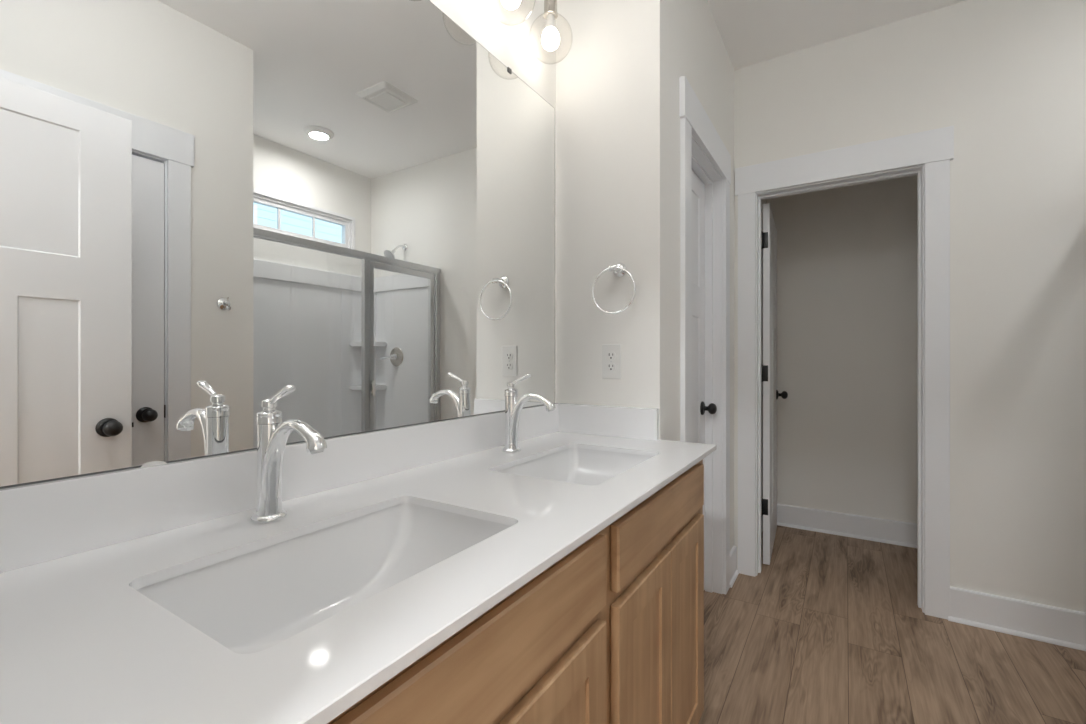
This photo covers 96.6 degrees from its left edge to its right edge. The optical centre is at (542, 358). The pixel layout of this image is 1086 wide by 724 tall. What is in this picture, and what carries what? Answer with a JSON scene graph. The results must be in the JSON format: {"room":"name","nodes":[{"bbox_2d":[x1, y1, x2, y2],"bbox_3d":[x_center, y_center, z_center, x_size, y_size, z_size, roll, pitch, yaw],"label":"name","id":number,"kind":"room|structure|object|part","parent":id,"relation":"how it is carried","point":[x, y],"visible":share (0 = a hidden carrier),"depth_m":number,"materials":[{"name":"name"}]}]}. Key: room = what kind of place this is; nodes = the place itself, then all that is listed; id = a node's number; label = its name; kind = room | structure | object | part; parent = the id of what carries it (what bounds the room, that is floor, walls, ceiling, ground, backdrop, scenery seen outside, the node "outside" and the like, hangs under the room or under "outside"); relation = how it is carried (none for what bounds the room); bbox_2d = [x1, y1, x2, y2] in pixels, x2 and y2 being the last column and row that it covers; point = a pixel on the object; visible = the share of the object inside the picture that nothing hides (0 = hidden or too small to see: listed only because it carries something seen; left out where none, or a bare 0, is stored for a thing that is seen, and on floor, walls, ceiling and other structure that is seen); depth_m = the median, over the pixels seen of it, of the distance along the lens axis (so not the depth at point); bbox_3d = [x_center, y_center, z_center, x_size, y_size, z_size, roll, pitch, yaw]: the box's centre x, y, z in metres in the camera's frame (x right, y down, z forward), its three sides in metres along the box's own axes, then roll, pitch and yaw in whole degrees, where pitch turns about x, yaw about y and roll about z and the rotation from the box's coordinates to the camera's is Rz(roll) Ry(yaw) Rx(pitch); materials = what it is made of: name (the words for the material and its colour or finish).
{"room":"bathroom","nodes":[
{"label":"bathroom","id":0,"kind":"room"},
{"bbox_2d":[429,0,555,402],"bbox_3d":[-0.696,-0.208,0.713,0.115,2.743,7.270,0,0,32],"label":"wall","id":1,"kind":"structure","parent":0,"point":[511,45],"depth_m":1.59,"materials":[{"name":"white paint"}]},
{"bbox_2d":[0,0,554,488],"bbox_3d":[-0.355,-0.377,1.140,0.010,1.088,1.495,0,0,32],"label":"mirror","id":2,"kind":"object","parent":1,"relation":"attached to","point":[209,209],"visible":0.98,"depth_m":0.86,"materials":[{"name":"silver mirror"}]},
{"bbox_2d":[0,403,558,572],"bbox_3d":[-0.347,0.216,1.142,0.019,0.102,1.528,0,0,32],"label":"backsplash","id":3,"kind":"structure","parent":1,"relation":"attached to","point":[51,520],"depth_m":0.78,"materials":[{"name":"white stone"}]},
{"bbox_2d":[486,0,572,63],"bbox_3d":[-0.101,-1.127,1.403,0.162,0.299,0.589,0,0,32],"label":"vanity light","id":4,"kind":"object","parent":1,"relation":"attached to","point":[550,37],"visible":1,"depth_m":1.57,"materials":[{"name":"glass"}]},
{"bbox_3d":[-0.093,-1.046,1.399,0.060,0.060,0.060,0,0,32],"label":"bulb","id":5,"kind":"part","parent":4,"relation":"part of","materials":[{"name":"white glass"}]},
{"bbox_2d":[543,0,557,19],"bbox_3d":[0.025,-1.177,1.587,0.048,0.110,0.048,0,0,32],"label":"socket","id":6,"kind":"object","parent":4,"relation":"attached to","point":[550,6],"depth_m":1.57,"materials":[{"name":"silver metal"}]},
{"bbox_3d":[0.025,-1.046,1.587,0.060,0.060,0.060,0,0,32],"label":"bulb","id":7,"kind":"part","parent":4,"relation":"part of","materials":[{"name":"white glass"}]},
{"bbox_2d":[556,0,670,440],"bbox_3d":[0.247,-0.208,1.741,0.394,2.743,0.115,0,0,32],"label":"wall","id":8,"kind":"structure","parent":0,"point":[613,83],"depth_m":1.68,"materials":[{"name":"white paint"}]},
{"bbox_2d":[602,344,620,378],"bbox_3d":[0.237,0.011,1.674,0.070,0.121,0.009,0,0,32],"label":"outlet","id":9,"kind":"object","parent":8,"relation":"attached to","point":[611,353],"visible":1,"depth_m":1.67,"materials":[{"name":"white plastic"}]},
{"bbox_2d":[606,352,615,359],"bbox_3d":[0.235,-0.009,1.672,0.034,0.027,0.003,0,0,32],"label":"receptacle","id":10,"kind":"object","parent":9,"relation":"attached to","point":[609,355],"depth_m":1.67,"materials":[{"name":"white plastic"}]},
{"bbox_2d":[606,363,615,370],"bbox_3d":[0.235,0.030,1.672,0.034,0.027,0.003,0,0,32],"label":"receptacle","id":11,"kind":"object","parent":9,"relation":"attached to","point":[609,366],"depth_m":1.67,"materials":[{"name":"white plastic"}]},
{"bbox_2d":[592,263,635,313],"bbox_3d":[0.247,-0.238,1.634,0.158,0.180,0.066,0,0,32],"label":"towel ring","id":12,"kind":"object","parent":8,"relation":"attached to","point":[619,270],"visible":1,"depth_m":1.63,"materials":[{"name":"silver metal"}]},
{"bbox_2d":[671,0,733,550],"bbox_3d":[0.697,-0.208,2.197,0.115,2.743,1.136,0,0,32],"label":"wall","id":13,"kind":"structure","parent":0,"point":[699,53],"depth_m":1.96,"materials":[{"name":"white paint"}]},
{"bbox_2d":[692,170,716,589],"bbox_3d":[0.640,0.142,2.180,0.173,2.022,0.619,0,0,32],"label":"door","id":14,"kind":"structure","parent":13,"relation":"in","point":[699,408],"depth_m":2.33,"materials":[{"name":"white paint"}]},
{"bbox_3d":[0.808,0.243,2.351,0.069,0.067,0.067,0,0,32],"label":"knob","id":15,"kind":"part","parent":14,"relation":"part of","materials":[{"name":"black metal"}]},
{"bbox_2d":[679,76,730,593],"bbox_3d":[0.680,0.066,2.150,0.136,2.195,0.831,0,0,32],"label":"door frame","id":16,"kind":"structure","parent":13,"relation":"attached to","point":[703,151],"depth_m":2.39,"materials":[{"name":"white paint"}]},
{"bbox_3d":[0.538,0.139,1.816,0.018,2.049,0.088,0,0,32],"label":"casing","id":17,"kind":"part","parent":16,"relation":"part of","materials":[{"name":"white paint"}]},
{"bbox_3d":[0.729,-0.959,2.119,0.021,0.146,0.831,0,0,32],"label":"head casing","id":18,"kind":"part","parent":16,"relation":"part of","materials":[{"name":"white paint"}]},
{"bbox_3d":[0.918,0.139,2.424,0.018,2.049,0.088,0,0,32],"label":"casing","id":19,"kind":"part","parent":16,"relation":"part of","materials":[{"name":"white paint"}]},
{"bbox_2d":[730,546,738,587],"bbox_3d":[0.999,1.091,2.545,0.027,0.144,0.198,0,0,32],"label":"baseboard","id":20,"kind":"structure","parent":13,"relation":"attached to","point":[734,572],"depth_m":2.56,"materials":[{"name":"white paint"}]},
{"bbox_3d":[1.005,1.155,2.541,0.013,0.016,0.198,0,0,32],"label":"shoe moulding","id":21,"kind":"part","parent":20,"relation":"part of","materials":[{"name":"white paint"}]},
{"bbox_2d":[761,199,766,532],"bbox_3d":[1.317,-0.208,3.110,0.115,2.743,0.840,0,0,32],"label":"door jamb","id":22,"kind":"structure","parent":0,"point":[764,201],"depth_m":3.26,"materials":[{"name":"white paint"}]},
{"bbox_2d":[761,203,787,564],"bbox_3d":[1.418,0.142,3.013,0.173,2.022,0.720,0,0,29],"label":"door","id":23,"kind":"structure","parent":22,"relation":"in","point":[769,233],"depth_m":2.72,"materials":[{"name":"white paint"}]},
{"bbox_3d":[1.599,0.243,3.234,0.069,0.067,0.067,0,0,29],"label":"knob","id":24,"kind":"part","parent":23,"relation":"part of","materials":[{"name":"black metal"}]},
{"bbox_2d":[707,0,966,69],"bbox_3d":[0.469,-1.609,-0.017,2.865,0.060,7.270,0,0,32],"label":"ceiling","id":25,"kind":"structure","parent":0,"point":[752,32],"depth_m":2.26,"materials":[{"name":"white paint"}]},
{"bbox_2d":[767,175,916,523],"bbox_3d":[2.416,-0.208,2.985,2.750,2.743,0.115,0,0,32],"label":"wall","id":26,"kind":"structure","parent":0,"point":[847,255],"depth_m":3.17,"materials":[{"name":"white paint"}]},
{"bbox_2d":[777,503,916,547],"bbox_3d":[2.330,1.091,2.956,1.765,0.144,0.027,0,0,32],"label":"baseboard","id":27,"kind":"structure","parent":26,"relation":"attached to","point":[901,533],"depth_m":3.16,"materials":[{"name":"white paint"}]},
{"bbox_3d":[2.326,1.155,2.950,1.765,0.016,0.013,0,0,32],"label":"shoe moulding","id":28,"kind":"part","parent":27,"relation":"part of","materials":[{"name":"white paint"}]},
{"bbox_2d":[698,525,1085,723],"bbox_3d":[0.469,1.194,-0.017,2.865,0.060,7.270,0,0,32],"label":"floor","id":29,"kind":"structure","parent":0,"point":[834,630],"depth_m":1.91,"materials":[{"name":"wood"}]},
{"bbox_2d":[327,459,703,723],"bbox_3d":[-0.122,0.723,0.999,0.549,0.882,1.525,0,0,32],"label":"vanity cabinet","id":30,"kind":"object","parent":29,"relation":"on","point":[612,631],"visible":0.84,"depth_m":0.82,"materials":[{"name":"brown wood"}]},
{"bbox_2d":[0,403,716,723],"bbox_3d":[-0.112,0.223,0.999,0.572,0.116,1.535,0,0,32],"label":"countertop","id":31,"kind":"structure","parent":30,"relation":"on","point":[79,644],"depth_m":0.63,"materials":[{"name":"white stone"}]},
{"bbox_2d":[251,385,326,522],"bbox_3d":[-0.407,0.154,0.777,0.174,0.224,0.054,0,0,32],"label":"faucet","id":32,"kind":"object","parent":31,"relation":"on","point":[273,433],"visible":1,"depth_m":0.79,"materials":[{"name":"silver metal"}]},
{"bbox_3d":[-0.429,0.061,0.791,0.068,0.038,0.019,0,0,32],"label":"lever","id":33,"kind":"part","parent":32,"relation":"part of","materials":[{"name":"silver metal"}]},
{"bbox_3d":[-0.400,0.175,0.772,0.156,0.157,0.033,0,0,32],"label":"spout","id":34,"kind":"part","parent":32,"relation":"part of","materials":[{"name":"silver metal"}]},
{"bbox_2d":[136,503,510,653],"bbox_3d":[-0.267,0.352,0.688,0.325,0.141,0.480,0,0,32],"label":"sink","id":35,"kind":"object","parent":31,"relation":"in","point":[255,601],"visible":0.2,"depth_m":0.77,"materials":[{"name":"white ceramic"}]},
{"bbox_2d":[502,373,555,452],"bbox_3d":[-0.041,0.154,1.362,0.174,0.224,0.054,0,0,32],"label":"faucet","id":36,"kind":"object","parent":31,"relation":"on","point":[514,406],"visible":1,"depth_m":1.38,"materials":[{"name":"silver metal"}]},
{"bbox_3d":[-0.063,0.061,1.376,0.068,0.038,0.019,0,0,32],"label":"lever","id":37,"kind":"part","parent":36,"relation":"part of","materials":[{"name":"silver metal"}]},
{"bbox_3d":[-0.033,0.175,1.357,0.156,0.157,0.033,0,0,32],"label":"spout","id":38,"kind":"part","parent":36,"relation":"part of","materials":[{"name":"silver metal"}]},
{"bbox_2d":[497,448,653,485],"bbox_3d":[0.100,0.352,1.270,0.337,0.141,0.480,0,0,32],"label":"sink","id":39,"kind":"object","parent":31,"relation":"in","point":[589,467],"visible":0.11,"depth_m":1.45,"materials":[{"name":"white ceramic"}]},
{"bbox_3d":[-0.072,0.377,0.580,0.019,0.124,0.667,0,0,32],"label":"drawer","id":40,"kind":"part","parent":30,"relation":"part of","materials":[{"name":"brown wood"}]},
{"bbox_3d":[0.017,0.759,0.722,0.019,0.585,0.332,0,0,32],"label":"door","id":41,"kind":"part","parent":30,"relation":"part of","materials":[{"name":"brown wood"}]},
{"bbox_3d":[0.218,0.759,1.043,0.019,0.585,0.318,0,0,32],"label":"door","id":42,"kind":"part","parent":30,"relation":"part of","materials":[{"name":"brown wood"}]},
{"bbox_3d":[0.303,0.377,1.179,0.019,0.124,0.639,0,0,32],"label":"drawer","id":43,"kind":"part","parent":30,"relation":"part of","materials":[{"name":"brown wood"}]},
{"bbox_3d":[0.389,0.759,1.315,0.019,0.585,0.318,0,0,32],"label":"door","id":44,"kind":"part","parent":30,"relation":"part of","materials":[{"name":"brown wood"}]},
{"bbox_2d":[734,0,1085,611],"bbox_3d":[1.909,-0.208,2.176,2.750,2.743,0.115,0,0,32],"label":"wall","id":45,"kind":"structure","parent":0,"point":[1009,76],"depth_m":2.08,"materials":[{"name":"white paint"}]},
{"bbox_2d":[735,126,953,619],"bbox_3d":[1.472,0.066,2.450,0.916,2.195,0.157,0,0,32],"label":"door frame","id":46,"kind":"structure","parent":45,"relation":"attached to","point":[927,155],"depth_m":2.26,"materials":[{"name":"white paint"}]},
{"bbox_3d":[1.097,0.139,2.606,0.088,2.049,0.018,0,0,32],"label":"casing","id":47,"kind":"part","parent":46,"relation":"part of","materials":[{"name":"white paint"}]},
{"bbox_3d":[1.436,-0.959,2.392,0.916,0.146,0.021,0,0,32],"label":"head casing","id":48,"kind":"part","parent":46,"relation":"part of","materials":[{"name":"white paint"}]},
{"bbox_3d":[1.777,0.139,2.181,0.088,2.049,0.018,0,0,32],"label":"casing","id":49,"kind":"part","parent":46,"relation":"part of","materials":[{"name":"white paint"}]},
{"bbox_2d":[948,586,1085,650],"bbox_3d":[2.019,1.091,2.024,0.503,0.144,0.027,0,0,32],"label":"baseboard","id":50,"kind":"structure","parent":45,"relation":"attached to","point":[1064,627],"depth_m":2.03,"materials":[{"name":"white paint"}]},
{"bbox_3d":[2.015,1.155,2.018,0.503,0.016,0.013,0,0,32],"label":"shoe moulding","id":51,"kind":"part","parent":50,"relation":"part of","materials":[{"name":"white paint"}]}
]}

